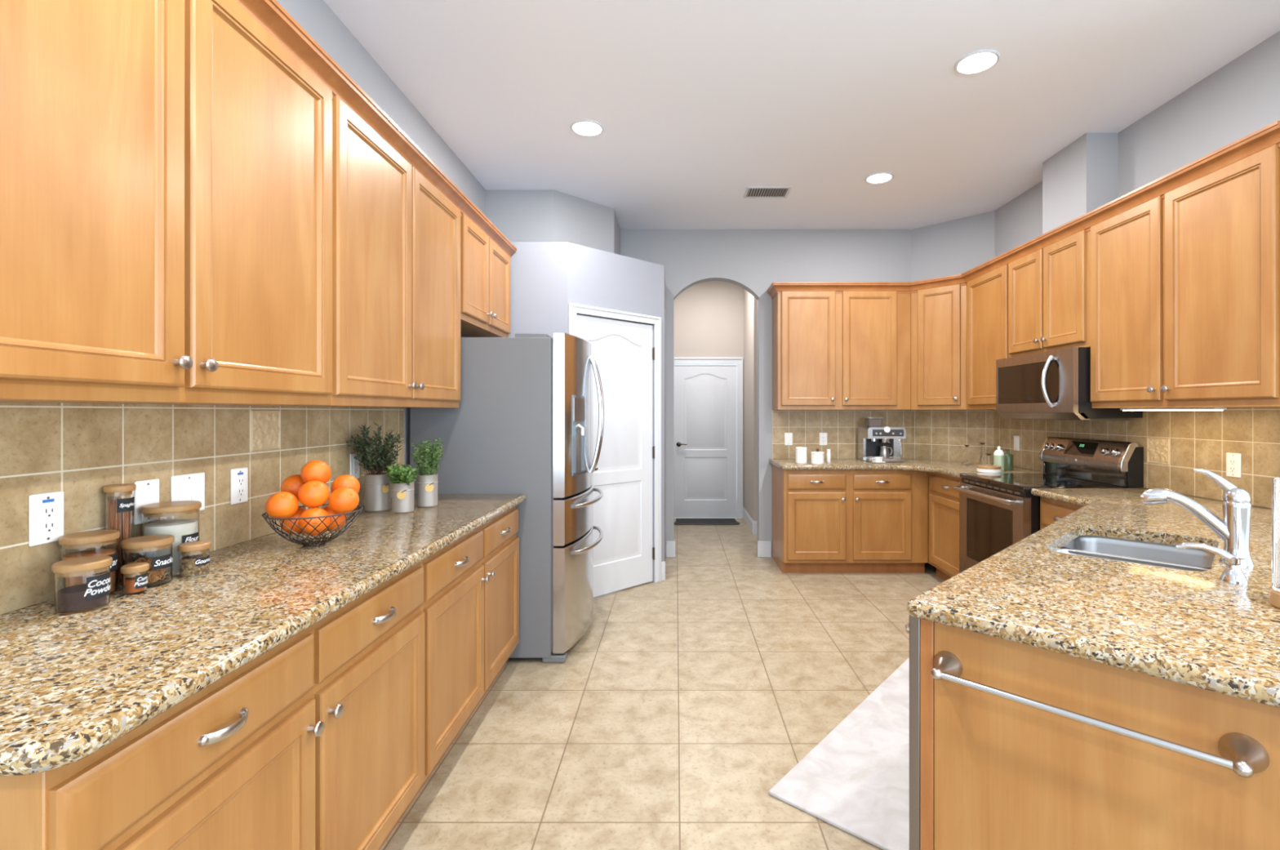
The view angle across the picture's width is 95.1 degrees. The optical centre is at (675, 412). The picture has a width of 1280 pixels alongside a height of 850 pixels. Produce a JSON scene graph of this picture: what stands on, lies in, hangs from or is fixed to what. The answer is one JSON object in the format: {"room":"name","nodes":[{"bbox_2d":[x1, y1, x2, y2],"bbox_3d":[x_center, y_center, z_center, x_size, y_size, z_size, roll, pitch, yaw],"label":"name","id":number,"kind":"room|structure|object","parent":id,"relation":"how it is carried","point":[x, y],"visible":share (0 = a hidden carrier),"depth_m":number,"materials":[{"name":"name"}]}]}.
{"room":"kitchen","nodes":[
{"label":"kitchen","id":0,"kind":"room"},
{"bbox_2d":[0,0,485,614],"bbox_3d":[-1.518,-0.177,2.700,0.144,3.055,4.500,0,0,0],"label":"wall","id":1,"kind":"structure","parent":0,"point":[77,450],"depth_m":1.79,"materials":[{"name":"tile"}]},
{"bbox_2d":[28,490,63,546],"bbox_3d":[-1.448,0.244,1.345,0.009,0.116,0.073,0,0,0],"label":"wall outlet","id":2,"kind":"object","parent":1,"relation":"attached to","point":[46,510],"visible":0.96,"depth_m":1.34,"materials":[{"name":"white plastic"}]},
{"bbox_2d":[40,502,57,533],"bbox_3d":[-1.445,0.244,1.345,0.002,0.068,0.034,0,0,0],"label":"socket","id":3,"kind":"object","parent":2,"relation":"attached to","point":[48,510],"depth_m":1.34,"materials":[{"name":"white plastic"}]},
{"bbox_2d":[133,478,159,524],"bbox_3d":[-1.448,0.244,1.600,0.007,0.116,0.073,0,0,0],"label":"cover plate","id":4,"kind":"object","parent":1,"relation":"attached to","point":[147,491],"visible":0.6,"depth_m":1.59,"materials":[{"name":"white plastic"}]},
{"bbox_2d":[0,0,332,405],"bbox_3d":[-1.283,-0.554,1.367,0.352,1.065,1.165,0,0,0],"label":"upper cabinet","id":5,"kind":"object","parent":1,"relation":"attached to","point":[166,166],"visible":0.98,"depth_m":1.29,"materials":[{"name":"brown wood"}]},
{"bbox_2d":[235,0,516,257],"bbox_3d":[-1.280,-1.092,2.432,0.355,0.086,3.294,0,0,0],"label":"crown molding","id":6,"kind":"structure","parent":5,"relation":"attached to","point":[269,14],"depth_m":2.06,"materials":[{"name":"brown wood"}]},
{"bbox_2d":[170,471,204,510],"bbox_3d":[-1.448,0.242,1.735,0.009,0.116,0.118,0,0,0],"label":"light switch","id":7,"kind":"object","parent":1,"relation":"attached to","point":[191,486],"visible":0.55,"depth_m":1.73,"materials":[{"name":"white plastic"}]},
{"bbox_2d":[230,466,248,504],"bbox_3d":[-1.448,0.244,1.938,0.009,0.116,0.073,0,0,0],"label":"wall outlet","id":8,"kind":"object","parent":1,"relation":"attached to","point":[238,477],"visible":1,"depth_m":1.93,"materials":[{"name":"white plastic"}]},
{"bbox_2d":[236,475,244,496],"bbox_3d":[-1.445,0.244,1.938,0.002,0.068,0.034,0,0,0],"label":"socket","id":9,"kind":"object","parent":8,"relation":"attached to","point":[240,478],"depth_m":1.94,"materials":[{"name":"white plastic"}]},
{"bbox_2d":[350,453,359,478],"bbox_3d":[-1.448,0.244,2.635,0.009,0.116,0.073,0,0,0],"label":"wall outlet","id":10,"kind":"object","parent":1,"relation":"attached to","point":[354,469],"visible":0.84,"depth_m":2.62,"materials":[{"name":"white plastic"}]},
{"bbox_2d":[353,458,358,474],"bbox_3d":[-1.445,0.244,2.635,0.002,0.068,0.034,0,0,0],"label":"socket","id":11,"kind":"object","parent":10,"relation":"attached to","point":[355,461],"depth_m":2.63,"materials":[{"name":"white plastic"}]},
{"bbox_2d":[281,95,460,408],"bbox_3d":[-1.283,-0.554,2.531,0.352,1.065,1.160,0,0,0],"label":"upper cabinet","id":12,"kind":"object","parent":1,"relation":"attached to","point":[396,237],"visible":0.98,"depth_m":2.34,"materials":[{"name":"brown wood"}]},
{"bbox_2d":[460,213,510,337],"bbox_3d":[-1.283,-0.793,3.570,0.352,0.587,0.915,0,0,0],"label":"upper cabinet","id":13,"kind":"object","parent":1,"relation":"attached to","point":[485,267],"visible":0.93,"depth_m":3.49,"materials":[{"name":"brown wood"}]},
{"bbox_2d":[485,190,620,254],"bbox_3d":[-0.990,-1.438,5.030,0.940,0.535,1.100,0,0,0],"label":"wall","id":14,"kind":"structure","parent":0,"point":[520,215],"depth_m":4.48,"materials":[{"name":"grey paint"}]},
{"bbox_2d":[508,241,666,582],"bbox_3d":[-0.777,0.085,4.750,1.365,2.530,1.400,0,0,0],"label":"wall","id":15,"kind":"structure","parent":0,"point":[546,277],"depth_m":4.15,"materials":[{"name":"grey paint"}]},
{"bbox_2d":[568,302,661,582],"bbox_3d":[-0.431,0.297,4.354,0.021,2.105,0.870,0,0,45],"label":"trim","id":16,"kind":"structure","parent":15,"relation":"attached to","point":[574,308],"depth_m":4.62,"materials":[{"name":"white wood"}]},
{"bbox_2d":[576,314,654,596],"bbox_3d":[-0.434,0.326,4.365,0.754,2.025,0.096,0,0,-45],"label":"door","id":17,"kind":"structure","parent":15,"relation":"in","point":[624,352],"depth_m":4.42,"materials":[{"name":"white wood"}]},
{"bbox_2d":[661,560,665,581],"bbox_3d":[-0.105,1.275,4.685,0.041,0.150,0.014,0,0,-45],"label":"baseboard","id":18,"kind":"structure","parent":15,"relation":"attached to","point":[663,563],"depth_m":4.68,"materials":[{"name":"white wood"}]},
{"bbox_2d":[379,499,944,849],"bbox_3d":[0.000,1.400,2.500,12.000,0.100,13.000,0,0,0],"label":"floor","id":19,"kind":"structure","parent":0,"point":[685,698],"depth_m":2.58,"materials":[{"name":"tile"}]},
{"bbox_2d":[0,561,424,849],"bbox_3d":[-1.125,0.913,1.367,0.650,0.873,1.165,0,0,0],"label":"base cabinet","id":20,"kind":"object","parent":19,"relation":"on","point":[316,741],"visible":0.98,"depth_m":1.22,"materials":[{"name":"brown wood"}]},
{"bbox_2d":[0,493,525,775],"bbox_3d":[-1.130,0.456,1.937,0.660,0.039,2.370,0,0,0],"label":"countertop","id":21,"kind":"structure","parent":20,"relation":"on","point":[72,686],"depth_m":1.20,"materials":[{"name":"stone"}]},
{"bbox_2d":[51,555,112,613],"bbox_3d":[-1.319,0.383,1.299,0.095,0.106,0.095,0,0,0],"label":"storage jar","id":22,"kind":"object","parent":21,"relation":"on","point":[82,584],"visible":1,"depth_m":1.27,"materials":[{"name":"clear glass"}]},
{"bbox_2d":[57,529,119,594],"bbox_3d":[-1.397,0.362,1.392,0.104,0.146,0.104,0,0,0],"label":"storage jar","id":23,"kind":"object","parent":21,"relation":"on","point":[95,542],"visible":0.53,"depth_m":1.37,"materials":[{"name":"clear glass"}]},
{"bbox_2d":[102,483,136,584],"bbox_3d":[-1.421,0.310,1.492,0.061,0.250,0.061,0,0,0],"label":"storage jar","id":24,"kind":"object","parent":21,"relation":"on","point":[119,498],"visible":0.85,"depth_m":1.47,"materials":[{"name":"clear glass"}]},
{"bbox_2d":[120,562,149,595],"bbox_3d":[-1.304,0.402,1.408,0.051,0.068,0.051,0,0,0],"label":"storage jar","id":25,"kind":"object","parent":21,"relation":"on","point":[135,575],"visible":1,"depth_m":1.39,"materials":[{"name":"clear glass"}]},
{"bbox_2d":[120,533,174,587],"bbox_3d":[-1.338,0.378,1.480,0.102,0.116,0.102,0,0,0],"label":"storage jar","id":26,"kind":"object","parent":21,"relation":"on","point":[156,550],"visible":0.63,"depth_m":1.46,"materials":[{"name":"clear glass"}]},
{"bbox_2d":[139,500,201,574],"bbox_3d":[-1.384,0.344,1.602,0.128,0.184,0.128,0,0,0],"label":"storage jar","id":27,"kind":"object","parent":21,"relation":"on","point":[180,519],"visible":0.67,"depth_m":1.56,"materials":[{"name":"clear glass"}]},
{"bbox_2d":[177,540,211,577],"bbox_3d":[-1.286,0.393,1.560,0.070,0.086,0.070,0,0,0],"label":"storage jar","id":28,"kind":"object","parent":21,"relation":"on","point":[194,556],"visible":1,"depth_m":1.54,"materials":[{"name":"clear glass"}]},
{"bbox_2d":[262,503,363,546],"bbox_3d":[-1.195,0.380,1.930,0.285,0.111,0.285,0,0,0],"label":"fruit bowl","id":29,"kind":"object","parent":21,"relation":"on","point":[331,535],"visible":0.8,"depth_m":1.88,"materials":[{"name":"grey metal"}]},
{"bbox_2d":[265,491,298,518],"bbox_3d":[-1.247,0.296,1.849,0.088,0.088,0.089,0,0,25],"label":"orange","id":30,"kind":"object","parent":29,"relation":"in","point":[284,504],"visible":0.97,"depth_m":1.82,"materials":[{"name":"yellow food"}]},
{"bbox_2d":[280,474,304,500],"bbox_3d":[-1.281,0.255,1.969,0.088,0.089,0.088,0,0,19],"label":"orange","id":31,"kind":"object","parent":29,"relation":"in","point":[292,484],"visible":0.5,"depth_m":1.94,"materials":[{"name":"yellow food"}]},
{"bbox_2d":[280,506,306,533],"bbox_3d":[-1.247,0.355,1.915,0.089,0.088,0.088,0,0,32],"label":"orange","id":32,"kind":"object","parent":29,"relation":"in","point":[300,511],"visible":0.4,"depth_m":1.88,"materials":[{"name":"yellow food"}]},
{"bbox_2d":[297,507,330,535],"bbox_3d":[-1.164,0.352,1.882,0.089,0.089,0.087,0,0,-16],"label":"orange","id":33,"kind":"object","parent":29,"relation":"in","point":[313,512],"visible":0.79,"depth_m":1.85,"materials":[{"name":"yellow food"}]},
{"bbox_2d":[297,480,329,507],"bbox_3d":[-1.179,0.267,1.902,0.088,0.088,0.089,0,0,25],"label":"orange","id":34,"kind":"object","parent":33,"relation":"on","point":[313,494],"visible":1,"depth_m":1.87,"materials":[{"name":"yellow food"}]},
{"bbox_2d":[300,460,331,483],"bbox_3d":[-1.208,0.205,1.960,0.088,0.088,0.088,0,0,25],"label":"orange","id":35,"kind":"object","parent":34,"relation":"on","point":[313,470],"visible":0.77,"depth_m":1.93,"materials":[{"name":"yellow food"}]},
{"bbox_2d":[322,505,346,530],"bbox_3d":[-1.161,0.356,1.970,0.088,0.089,0.088,0,0,19],"label":"orange","id":36,"kind":"object","parent":29,"relation":"in","point":[327,508],"visible":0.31,"depth_m":1.94,"materials":[{"name":"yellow food"}]},
{"bbox_2d":[328,486,359,513],"bbox_3d":[-1.104,0.293,1.943,0.088,0.088,0.088,0,0,-15],"label":"orange","id":37,"kind":"object","parent":29,"relation":"in","point":[343,500],"visible":0.98,"depth_m":1.91,"materials":[{"name":"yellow food"}]},
{"bbox_2d":[330,474,359,493],"bbox_3d":[-1.153,0.263,2.038,0.087,0.089,0.089,0,0,29],"label":"orange","id":38,"kind":"object","parent":29,"relation":"in","point":[346,480],"visible":0.63,"depth_m":2.01,"materials":[{"name":"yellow food"}]},
{"bbox_2d":[345,422,401,511],"bbox_3d":[-1.352,0.239,2.626,0.223,0.392,0.248,0,0,-24],"label":"potted herb","id":39,"kind":"object","parent":21,"relation":"on","point":[377,486],"visible":0.98,"depth_m":2.58,"materials":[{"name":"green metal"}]},
{"bbox_2d":[364,472,391,511],"bbox_3d":[-1.335,0.355,2.615,0.108,0.160,0.108,0,0,0],"label":"pot","id":40,"kind":"object","parent":39,"relation":"on","point":[377,486],"depth_m":2.57,"materials":[{"name":"silver metal"}]},
{"bbox_2d":[385,462,419,512],"bbox_3d":[-1.207,0.327,2.565,0.155,0.217,0.156,0,0,0],"label":"potted herb","id":41,"kind":"object","parent":21,"relation":"on","point":[401,478],"visible":1,"depth_m":2.53,"materials":[{"name":"silver metal"}]},
{"bbox_2d":[391,480,414,512],"bbox_3d":[-1.200,0.371,2.567,0.091,0.128,0.091,0,0,0],"label":"pot","id":42,"kind":"object","parent":41,"relation":"on","point":[402,491],"depth_m":2.53,"materials":[{"name":"silver metal"}]},
{"bbox_2d":[410,438,444,506],"bbox_3d":[-1.162,0.279,2.728,0.148,0.314,0.151,0,0,-26],"label":"potted herb","id":43,"kind":"object","parent":21,"relation":"on","point":[425,460],"visible":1,"depth_m":2.69,"materials":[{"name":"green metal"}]},
{"bbox_2d":[416,473,438,506],"bbox_3d":[-1.160,0.362,2.725,0.093,0.146,0.093,0,0,0],"label":"pot","id":44,"kind":"object","parent":43,"relation":"on","point":[427,483],"depth_m":2.69,"materials":[{"name":"silver metal"}]},
{"bbox_2d":[401,505,519,816],"bbox_3d":[-1.125,0.913,2.531,0.650,0.873,1.160,0,0,0],"label":"base cabinet","id":45,"kind":"object","parent":19,"relation":"on","point":[470,606],"visible":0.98,"depth_m":2.34,"materials":[{"name":"brown wood"}]},
{"bbox_2d":[409,332,604,662],"bbox_3d":[-0.938,0.462,3.583,0.985,1.777,0.895,0,0,0],"label":"refrigerator","id":46,"kind":"object","parent":19,"relation":"on","point":[522,423],"visible":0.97,"depth_m":3.13,"materials":[{"name":"grey metal"}]},
{"bbox_2d":[674,518,739,524],"bbox_3d":[0.370,1.341,7.178,0.800,0.015,0.375,0,0,0],"label":"door mat","id":47,"kind":"object","parent":19,"relation":"on","point":[678,521],"visible":0.97,"depth_m":7.09,"materials":[{"name":"grey rubber"}]},
{"bbox_2d":[768,657,909,849],"bbox_3d":[1.022,1.343,2.456,0.560,0.012,1.500,0,0,40],"label":"rug","id":48,"kind":"object","parent":19,"relation":"on","point":[855,780],"visible":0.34,"depth_m":2.15,"materials":[{"name":"white fabric"}]},
{"bbox_2d":[772,464,928,573],"bbox_3d":[1.491,0.913,5.115,1.196,0.873,0.650,0,0,0],"label":"base cabinet","id":49,"kind":"object","parent":19,"relation":"on","point":[824,521],"visible":0.98,"depth_m":4.83,"materials":[{"name":"brown wood"}]},
{"bbox_2d":[768,458,1057,478],"bbox_3d":[1.784,0.456,4.788,1.832,0.039,1.324,0,0,0],"label":"countertop","id":50,"kind":"structure","parent":49,"relation":"on","point":[953,468],"depth_m":4.80,"materials":[{"name":"stone"}]},
{"bbox_2d":[795,446,807,463],"bbox_3d":[1.072,0.367,5.000,0.097,0.136,0.097,0,0,0],"label":"canister","id":51,"kind":"object","parent":50,"relation":"on","point":[801,452],"visible":1,"depth_m":4.96,"materials":[{"name":"white ceramic"}]},
{"bbox_2d":[810,448,824,464],"bbox_3d":[1.195,0.370,4.930,0.109,0.130,0.109,0,0,0],"label":"lidded jar","id":52,"kind":"object","parent":50,"relation":"on","point":[817,457],"visible":1,"depth_m":4.89,"materials":[{"name":"white ceramic"}]},
{"bbox_2d":[871,456,884,462],"bbox_3d":[1.735,0.410,5.005,0.116,0.050,0.116,0,0,0],"label":"coffee cup","id":53,"kind":"object","parent":50,"relation":"on","point":[877,459],"visible":1,"depth_m":4.98,"materials":[{"name":"white ceramic"}]},
{"bbox_2d":[857,417,906,462],"bbox_3d":[1.835,0.239,5.179,0.330,0.384,0.363,0,0,0],"label":"espresso machine","id":54,"kind":"object","parent":50,"relation":"on","point":[872,436],"visible":1,"depth_m":5.15,"materials":[{"name":"silver metal"}]},
{"bbox_2d":[864,457,905,462],"bbox_3d":[1.835,0.416,5.135,0.310,0.031,0.129,0,0,0],"label":"drip tray","id":55,"kind":"object","parent":54,"relation":"on","point":[868,459],"depth_m":5.07,"materials":[{"name":"silver metal"}]},
{"bbox_2d":[879,445,892,457],"bbox_3d":[1.833,0.350,5.110,0.099,0.100,0.080,0,0,33],"label":"milk jug","id":56,"kind":"object","parent":54,"relation":"on","point":[884,452],"visible":0.94,"depth_m":5.09,"materials":[{"name":"silver metal"}]},
{"bbox_2d":[978,442,986,464],"bbox_3d":[2.320,0.333,4.420,0.064,0.205,0.064,0,0,0],"label":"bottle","id":57,"kind":"object","parent":50,"relation":"on","point":[982,459],"visible":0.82,"depth_m":4.41,"materials":[{"name":"clear glass"}]},
{"bbox_2d":[976,464,1001,472],"bbox_3d":[2.262,0.411,4.222,0.160,0.048,0.160,0,0,0],"label":"lidded dish","id":58,"kind":"object","parent":50,"relation":"on","point":[980,468],"visible":0.95,"depth_m":4.16,"materials":[{"name":"white ceramic"}]},
{"bbox_2d":[993,446,1004,471],"bbox_3d":[2.395,0.344,4.330,0.070,0.183,0.070,0,0,0],"label":"lotion bottle","id":59,"kind":"object","parent":50,"relation":"on","point":[998,455],"visible":0.92,"depth_m":4.30,"materials":[{"name":"green"}]},
{"bbox_2d":[1004,449,1013,470],"bbox_3d":[2.497,0.359,4.390,0.068,0.153,0.068,0,0,0],"label":"lotion bottle","id":60,"kind":"object","parent":50,"relation":"on","point":[1008,457],"visible":0.89,"depth_m":4.36,"materials":[{"name":"green glass"}]},
{"bbox_2d":[905,613,919,849],"bbox_3d":[0.981,0.915,1.427,0.658,0.870,0.658,0,0,-45],"label":"dishwasher","id":61,"kind":"object","parent":19,"relation":"on","point":[913,627],"visible":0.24,"depth_m":1.38,"materials":[{"name":"grey metal"}]},
{"bbox_2d":[928,471,961,580],"bbox_3d":[2.365,0.913,4.489,0.650,0.873,0.698,0,0,0],"label":"base cabinet","id":62,"kind":"object","parent":19,"relation":"on","point":[943,499],"visible":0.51,"depth_m":4.55,"materials":[{"name":"brown wood"}]},
{"bbox_2d":[953,436,1143,573],"bbox_3d":[2.312,0.751,3.740,0.755,1.158,0.762,0,0,0],"label":"range","id":63,"kind":"object","parent":19,"relation":"on","point":[997,511],"visible":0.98,"depth_m":3.65,"materials":[{"name":"silver metal"}]},
{"bbox_2d":[960,472,1123,491],"bbox_3d":[2.288,0.443,3.740,0.575,0.028,0.762,0,0,0],"label":"cooktop","id":64,"kind":"object","parent":63,"relation":"in","point":[1009,482],"depth_m":3.67,"materials":[{"name":"black glass"}]},
{"bbox_2d":[1040,496,1083,529],"bbox_3d":[2.365,0.913,3.142,0.650,0.873,0.420,0,0,0],"label":"base cabinet","id":65,"kind":"object","parent":19,"relation":"on","point":[1051,511],"visible":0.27,"depth_m":3.22,"materials":[{"name":"brown wood"}]},
{"bbox_2d":[920,547,1279,849],"bbox_3d":[1.599,0.913,1.792,2.055,0.873,0.938,0,0,-45],"label":"base cabinet","id":66,"kind":"object","parent":19,"relation":"on","point":[997,772],"visible":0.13,"depth_m":1.15,"materials":[{"name":"brown wood"}]},
{"bbox_2d":[906,488,1279,707],"bbox_3d":[1.859,0.456,2.094,1.230,0.039,3.024,0,0,37],"label":"countertop","id":67,"kind":"structure","parent":66,"relation":"on","point":[1200,629],"depth_m":1.34,"materials":[{"name":"stone"}]},
{"bbox_2d":[1056,535,1215,571],"bbox_3d":[1.511,0.577,1.927,0.690,0.203,0.470,0,0,-45],"label":"sink","id":68,"kind":"object","parent":67,"relation":"in","point":[1144,553],"visible":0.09,"depth_m":2.12,"materials":[{"name":"silver metal"}]},
{"bbox_2d":[1139,468,1253,567],"bbox_3d":[1.534,0.301,1.727,0.253,0.269,0.072,0,0,35],"label":"faucet","id":69,"kind":"object","parent":67,"relation":"on","point":[1234,529],"visible":0.95,"depth_m":1.68,"materials":[{"name":"silver metal"}]},
{"bbox_2d":[1176,542,1248,584],"bbox_3d":[1.407,0.391,1.534,0.054,0.091,0.138,0,0,-42],"label":"soap dispenser","id":70,"kind":"object","parent":67,"relation":"on","point":[1233,574],"visible":1,"depth_m":1.50,"materials":[{"name":"silver metal"}]},
{"bbox_2d":[1268,477,1279,608],"bbox_3d":[1.392,0.293,1.290,0.116,0.285,0.116,0,0,0],"label":"paper towel holder","id":71,"kind":"object","parent":67,"relation":"on","point":[1274,597],"visible":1,"depth_m":1.31,"materials":[{"name":"white paper"}]},
{"bbox_2d":[930,650,1269,777],"bbox_3d":[0.760,0.573,1.127,0.542,0.062,0.076,0,0,45],"label":"towel bar","id":72,"kind":"object","parent":66,"relation":"attached to","point":[1242,753],"visible":1,"depth_m":1.02,"materials":[{"name":"silver metal"}]},
{"bbox_2d":[674,280,743,506],"bbox_3d":[0.360,-0.177,6.565,1.220,3.055,1.970,0,0,0],"label":"wall","id":73,"kind":"structure","parent":0,"point":[708,316],"depth_m":7.42,"materials":[{"name":"beige paint"}]},
{"bbox_2d":[674,364,736,517],"bbox_3d":[0.375,0.370,7.407,0.790,1.935,0.096,0,0,0],"label":"door","id":74,"kind":"structure","parent":73,"relation":"in","point":[705,395],"depth_m":7.42,"materials":[{"name":"white wood"}]},
{"bbox_2d":[674,357,742,518],"bbox_3d":[0.388,0.328,7.405,0.925,2.045,0.030,0,0,0],"label":"trim","id":75,"kind":"structure","parent":73,"relation":"attached to","point":[739,361],"depth_m":7.40,"materials":[{"name":"white wood"}]},
{"bbox_2d":[743,288,756,520],"bbox_3d":[0.925,-0.177,6.935,0.130,3.055,0.970,0,0,0],"label":"wall","id":76,"kind":"structure","parent":0,"point":[749,300],"depth_m":6.73,"materials":[{"name":"beige paint"}]},
{"bbox_2d":[742,506,753,533],"bbox_3d":[0.853,1.275,6.930,0.014,0.150,0.960,0,0,0],"label":"baseboard","id":77,"kind":"structure","parent":76,"relation":"attached to","point":[747,518],"depth_m":6.85,"materials":[{"name":"white wood"}]},
{"bbox_2d":[620,229,911,556],"bbox_3d":[0.838,-0.177,5.511,2.716,3.055,0.138,0,0,0],"label":"wall","id":78,"kind":"structure","parent":0,"point":[750,260],"depth_m":5.45,"materials":[{"name":"grey paint"}]},
{"bbox_2d":[666,541,675,556],"bbox_3d":[-0.050,1.275,5.443,0.087,0.150,0.014,0,0,0],"label":"baseboard","id":79,"kind":"structure","parent":78,"relation":"attached to","point":[670,545],"depth_m":5.44,"materials":[{"name":"white wood"}]},
{"bbox_2d":[757,541,771,556],"bbox_3d":[0.825,1.275,5.443,0.127,0.150,0.014,0,0,0],"label":"baseboard","id":80,"kind":"structure","parent":78,"relation":"attached to","point":[764,548],"depth_m":5.44,"materials":[{"name":"white wood"}]},
{"bbox_2d":[784,432,792,444],"bbox_3d":[1.049,0.250,5.438,0.073,0.116,0.009,0,0,0],"label":"light switch","id":81,"kind":"object","parent":78,"relation":"attached to","point":[788,436],"visible":1,"depth_m":5.44,"materials":[{"name":"white plastic"}]},
{"bbox_2d":[819,432,826,444],"bbox_3d":[1.372,0.250,5.438,0.073,0.116,0.009,0,0,0],"label":"wall outlet","id":82,"kind":"object","parent":78,"relation":"attached to","point":[823,436],"visible":1,"depth_m":5.44,"materials":[{"name":"white plastic"}]},
{"bbox_2d":[772,290,911,409],"bbox_3d":[1.483,-0.554,5.273,1.172,1.065,0.352,0,0,0],"label":"upper cabinet","id":83,"kind":"object","parent":78,"relation":"attached to","point":[847,349],"visible":0.99,"depth_m":5.14,"materials":[{"name":"brown wood"}]},
{"bbox_2d":[766,120,1279,299],"bbox_3d":[2.074,-1.092,4.103,1.240,0.086,3.529,0,0,-28],"label":"crown molding","id":84,"kind":"structure","parent":83,"relation":"attached to","point":[1268,135],"depth_m":3.29,"materials":[{"name":"brown wood"}]},
{"bbox_2d":[323,0,1279,229],"bbox_3d":[0.000,-1.755,2.500,12.000,0.100,13.000,0,0,0],"label":"ceiling","id":85,"kind":"structure","parent":0,"point":[698,104],"depth_m":3.11,"materials":[{"name":"white paint"}]},
{"bbox_2d":[570,120,604,137],"bbox_3d":[-0.533,-1.701,3.506,0.200,0.008,0.200,0,0,0],"label":"recessed light","id":86,"kind":"object","parent":85,"relation":"in","point":[588,128],"visible":1,"depth_m":3.50,"materials":[{"name":"white glass"}]},
{"bbox_2d":[743,186,791,198],"bbox_3d":[0.705,-1.701,4.525,0.340,0.011,0.220,0,0,0],"label":"ceiling vent","id":87,"kind":"object","parent":85,"relation":"in","point":[750,192],"visible":1,"depth_m":4.53,"materials":[{"name":"white metal"}]},
{"bbox_2d":[864,172,893,183],"bbox_3d":[1.479,-1.701,4.250,0.200,0.008,0.200,0,0,0],"label":"recessed light","id":88,"kind":"object","parent":85,"relation":"in","point":[880,177],"visible":1,"depth_m":4.24,"materials":[{"name":"white plastic"}]},
{"bbox_2d":[954,49,999,75],"bbox_3d":[1.466,-1.701,2.846,0.200,0.008,0.200,0,0,0],"label":"recessed light","id":89,"kind":"object","parent":85,"relation":"in","point":[976,62],"visible":1,"depth_m":2.84,"materials":[{"name":"white plastic"}]},
{"bbox_2d":[911,210,995,462],"bbox_3d":[2.513,-0.177,5.263,0.634,3.055,0.634,0,0,0],"label":"wall","id":90,"kind":"structure","parent":0,"point":[958,246],"depth_m":5.19,"materials":[{"name":"grey paint"}]},
{"bbox_2d":[911,409,994,463],"bbox_3d":[2.445,0.197,5.195,0.713,0.477,0.008,0,0,45],"label":"wall","id":91,"kind":"structure","parent":90,"relation":"attached to","point":[935,434],"depth_m":5.18,"materials":[{"name":"tile"}]},
{"bbox_2d":[911,284,966,409],"bbox_3d":[2.320,-0.554,5.070,0.875,1.065,0.344,0,0,45],"label":"upper cabinet","id":92,"kind":"object","parent":91,"relation":"attached to","point":[938,314],"visible":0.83,"depth_m":4.96,"materials":[{"name":"brown wood"}]},
{"bbox_2d":[1042,133,1118,234],"bbox_3d":[2.603,-1.403,3.778,0.195,0.605,0.424,0,0,0],"label":"column","id":93,"kind":"structure","parent":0,"point":[1081,178],"depth_m":3.62,"materials":[{"name":"grey paint"}]},
{"bbox_2d":[994,31,1279,508],"bbox_3d":[2.758,-0.177,3.348,0.144,3.055,3.196,0,0,0],"label":"wall","id":94,"kind":"structure","parent":0,"point":[1241,98],"depth_m":3.07,"materials":[{"name":"grey paint"}]},
{"bbox_2d":[966,264,1010,409],"bbox_3d":[2.537,-0.554,4.503,0.324,1.065,0.633,0,0,0],"label":"upper cabinet","id":95,"kind":"object","parent":94,"relation":"attached to","point":[987,294],"visible":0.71,"depth_m":4.49,"materials":[{"name":"brown wood"}]},
{"bbox_2d":[1013,435,1019,450],"bbox_3d":[2.688,0.245,4.610,0.009,0.116,0.073,0,0,0],"label":"light switch","id":96,"kind":"object","parent":94,"relation":"attached to","point":[1016,438],"visible":1,"depth_m":4.60,"materials":[{"name":"white plastic"}]},
{"bbox_2d":[1008,229,1090,357],"bbox_3d":[2.523,-0.733,3.776,0.352,0.709,0.818,0,0,0],"label":"upper cabinet","id":97,"kind":"object","parent":94,"relation":"attached to","point":[1049,287],"visible":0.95,"depth_m":3.70,"materials":[{"name":"brown wood"}]},
{"bbox_2d":[995,346,1142,420],"bbox_3d":[2.454,-0.164,3.772,0.473,0.423,0.812,0,0,0],"label":"microwave","id":98,"kind":"object","parent":97,"relation":"attached to","point":[1053,384],"visible":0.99,"depth_m":3.55,"materials":[{"name":"silver metal"}]},
{"bbox_2d":[1090,143,1279,408],"bbox_3d":[2.523,-0.554,2.820,0.352,1.065,1.090,0,0,0],"label":"upper cabinet","id":99,"kind":"object","parent":94,"relation":"attached to","point":[1185,283],"visible":0.98,"depth_m":2.70,"materials":[{"name":"brown wood"}]},
{"bbox_2d":[1120,407,1226,410],"bbox_3d":[2.470,-0.015,2.930,0.060,0.015,0.560,0,0,0],"label":"strip light","id":100,"kind":"object","parent":99,"relation":"attached to","point":[1158,408],"visible":0.95,"depth_m":2.84,"materials":[{"name":"white plastic"}]},
{"bbox_2d":[1226,452,1241,477],"bbox_3d":[2.688,0.255,2.816,0.009,0.116,0.073,0,0,0],"label":"wall outlet","id":101,"kind":"object","parent":94,"relation":"attached to","point":[1233,460],"visible":1,"depth_m":2.81,"materials":[{"name":"white plastic"}]},
{"bbox_2d":[1229,457,1235,472],"bbox_3d":[2.685,0.255,2.816,0.002,0.068,0.034,0,0,0],"label":"socket","id":102,"kind":"object","parent":101,"relation":"attached to","point":[1232,460],"depth_m":2.82,"materials":[{"name":"white plastic"}]},
{"bbox_3d":[1.547,-0.177,6.425,1.305,3.055,0.050,0,0,0],"label":"wall","id":103,"kind":"structure","parent":0,"visible":0},
{"bbox_2d":[752,520,756,534],"bbox_3d":[0.918,1.275,6.443,0.144,0.150,0.014,0,0,0],"label":"baseboard","id":104,"kind":"structure","parent":103,"relation":"attached to","point":[754,522],"depth_m":6.44,"materials":[{"name":"white wood"}]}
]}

